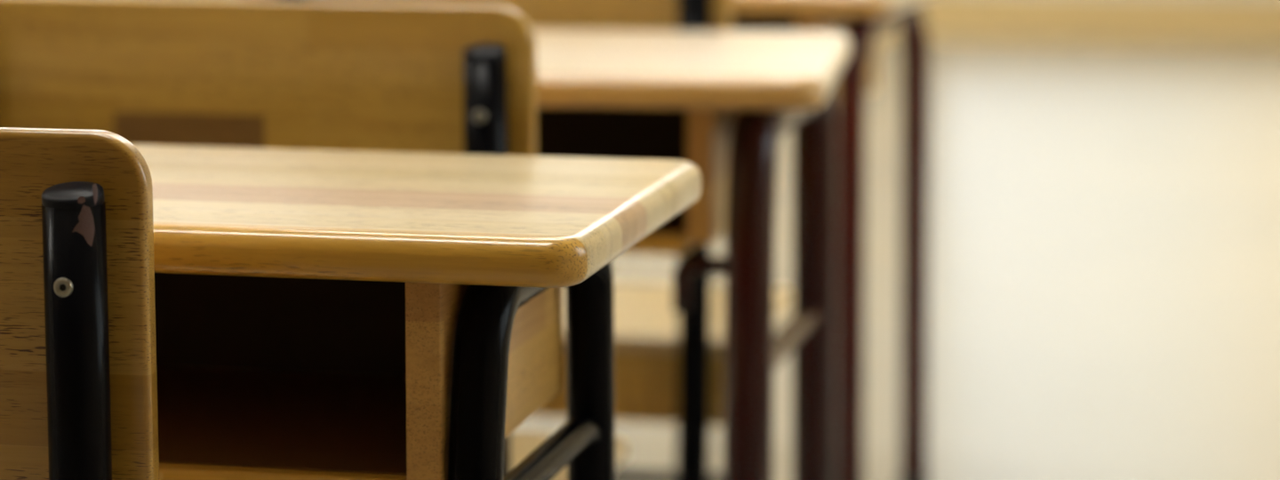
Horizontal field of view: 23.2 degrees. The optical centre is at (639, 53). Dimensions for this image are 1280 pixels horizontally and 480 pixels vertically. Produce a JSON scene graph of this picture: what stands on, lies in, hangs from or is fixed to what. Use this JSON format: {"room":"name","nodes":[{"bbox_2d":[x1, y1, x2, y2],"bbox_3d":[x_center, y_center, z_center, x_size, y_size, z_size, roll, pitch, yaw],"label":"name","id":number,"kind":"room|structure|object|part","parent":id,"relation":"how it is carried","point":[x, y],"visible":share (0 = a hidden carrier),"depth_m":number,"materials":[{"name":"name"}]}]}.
{"room":"classroom","nodes":[
{"label":"classroom","id":0,"kind":"room"},
{"bbox_2d":[237,0,1279,43],"bbox_3d":[0.563,-1.574,11.503,7.700,3.000,0.200,1,6,12],"label":"wall","id":1,"kind":"structure","parent":0,"point":[1240,21],"depth_m":11.29,"materials":[{"name":"beige paint"}]},
{"bbox_2d":[514,36,1279,479],"bbox_3d":[-0.854,0.590,5.262,7.700,0.100,13.350,1,6,12],"label":"floor","id":2,"kind":"structure","parent":0,"point":[1104,221],"depth_m":6.37,"materials":[{"name":"beige stone"}]},
{"bbox_2d":[0,127,159,479],"bbox_3d":[-0.516,0.437,2.058,0.550,0.824,0.448,1,6,12],"label":"chair","id":3,"kind":"object","parent":2,"relation":"on","point":[78,376],"visible":1,"depth_m":1.83,"materials":[{"name":"black paint"}]},
{"bbox_2d":[59,284,65,290],"bbox_3d":[-0.333,0.135,1.794,0.004,0.004,0.001,1,6,12],"label":"screw","id":4,"kind":"object","parent":3,"relation":"attached to","point":[62,287],"depth_m":1.79,"materials":[{"name":"metal"}]},
{"bbox_3d":[-0.332,0.474,1.832,0.037,0.775,0.075,1,6,12],"label":"post","id":5,"kind":"part","parent":3,"relation":"part of","materials":[{"name":"black metal"}]},
{"bbox_2d":[0,0,629,479],"bbox_3d":[-0.315,0.357,2.818,0.550,0.836,0.448,1,6,12],"label":"chair","id":6,"kind":"object","parent":2,"relation":"on","point":[447,78],"visible":0.35,"depth_m":2.63,"materials":[{"name":"black paint"}]},
{"bbox_3d":[-0.346,0.089,2.655,0.530,0.270,0.026,1,6,12],"label":"backrest","id":7,"kind":"part","parent":6,"relation":"part of","materials":[{"name":"beige wood"}]},
{"bbox_3d":[-0.131,0.395,2.593,0.037,0.784,0.075,1,6,12],"label":"post","id":8,"kind":"part","parent":6,"relation":"part of","materials":[{"name":"black metal"}]},
{"bbox_3d":[-0.309,0.381,2.849,0.550,0.018,0.340,1,6,12],"label":"seat","id":9,"kind":"part","parent":6,"relation":"part of","materials":[{"name":"beige wood"}]},
{"bbox_2d":[133,144,701,479],"bbox_3d":[-0.424,0.460,2.201,0.880,0.750,0.411,1,6,12],"label":"school desk","id":10,"kind":"object","parent":2,"relation":"on","point":[321,314],"visible":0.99,"depth_m":2.10,"materials":[{"name":"black paint"}]},
{"bbox_3d":[-0.393,0.168,2.314,0.639,0.127,0.012,1,6,12],"label":"panel","id":11,"kind":"part","parent":10,"relation":"part of","materials":[{"name":"black wood"}]},
{"bbox_3d":[-0.426,0.255,2.173,0.642,0.018,0.317,1,6,12],"label":"panel","id":12,"kind":"part","parent":10,"relation":"part of","materials":[{"name":"brown wood"}]},
{"bbox_3d":[-0.101,0.192,2.096,0.023,0.134,0.316,1,6,12],"label":"panel","id":13,"kind":"part","parent":10,"relation":"part of","materials":[{"name":"beige wood"}]},
{"bbox_3d":[-0.072,0.478,2.120,0.035,0.708,0.394,1,6,12],"label":"leg frame","id":14,"kind":"part","parent":10,"relation":"part of","materials":[{"name":"black paint"}]},
{"bbox_2d":[269,0,791,479],"bbox_3d":[-0.129,0.284,3.629,0.580,0.824,0.448,1,6,12],"label":"chair","id":15,"kind":"object","parent":2,"relation":"on","point":[668,364],"visible":0.11,"depth_m":3.44,"materials":[{"name":"black paint"}]},
{"bbox_3d":[-0.392,0.311,3.502,0.037,0.775,0.075,1,6,12],"label":"post","id":16,"kind":"part","parent":15,"relation":"part of","materials":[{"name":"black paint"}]},
{"bbox_3d":[-0.159,0.022,3.466,0.530,0.270,0.026,1,6,12],"label":"backrest","id":17,"kind":"part","parent":15,"relation":"part of","materials":[{"name":"beige wood"}]},
{"bbox_3d":[-0.122,0.303,3.659,0.580,0.018,0.340,1,6,12],"label":"seat","id":18,"kind":"part","parent":15,"relation":"part of","materials":[{"name":"beige wood"}]},
{"bbox_3d":[0.056,0.321,3.403,0.037,0.775,0.075,1,6,12],"label":"post","id":19,"kind":"part","parent":15,"relation":"part of","materials":[{"name":"black metal"}]},
{"bbox_2d":[246,0,929,479],"bbox_3d":[-0.039,0.262,4.246,0.880,0.750,0.530,2,6,17],"label":"school desk","id":20,"kind":"object","parent":2,"relation":"on","point":[861,20],"visible":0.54,"depth_m":3.96,"materials":[{"name":"red paint"}]},
{"bbox_3d":[0.005,-0.031,4.361,0.617,0.127,0.012,2,6,17],"label":"panel","id":21,"kind":"part","parent":20,"relation":"part of","materials":[{"name":"brown wood"}]},
{"bbox_3d":[0.262,-0.003,4.102,0.025,0.134,0.360,2,6,17],"label":"panel","id":22,"kind":"part","parent":20,"relation":"part of","materials":[{"name":"beige wood"}]},
{"bbox_3d":[0.325,0.281,4.146,0.038,0.707,0.445,2,6,17],"label":"leg frame","id":23,"kind":"part","parent":20,"relation":"part of","materials":[{"name":"red paint"}]},
{"bbox_2d":[532,28,850,479],"bbox_3d":[-0.240,0.367,3.157,0.918,0.750,0.570,1,6,12],"label":"school desk","id":24,"kind":"object","parent":2,"relation":"on","point":[721,103],"visible":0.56,"depth_m":2.96,"materials":[{"name":"red paint"}]},
{"bbox_3d":[-0.183,0.069,3.333,0.617,0.127,0.012,1,6,12],"label":"panel","id":25,"kind":"part","parent":24,"relation":"part of","materials":[{"name":"black wood"}]},
{"bbox_3d":[-0.220,0.158,3.171,0.620,0.018,0.361,1,6,12],"label":"panel","id":26,"kind":"part","parent":24,"relation":"part of","materials":[{"name":"brown wood"}]},
{"bbox_3d":[0.095,0.095,3.095,0.025,0.134,0.360,1,6,12],"label":"panel","id":27,"kind":"part","parent":24,"relation":"part of","materials":[{"name":"brown wood"}]},
{"bbox_3d":[0.144,0.380,3.130,0.047,0.708,0.452,1,6,12],"label":"leg frame","id":28,"kind":"part","parent":24,"relation":"part of","materials":[{"name":"red paint"}]}
]}

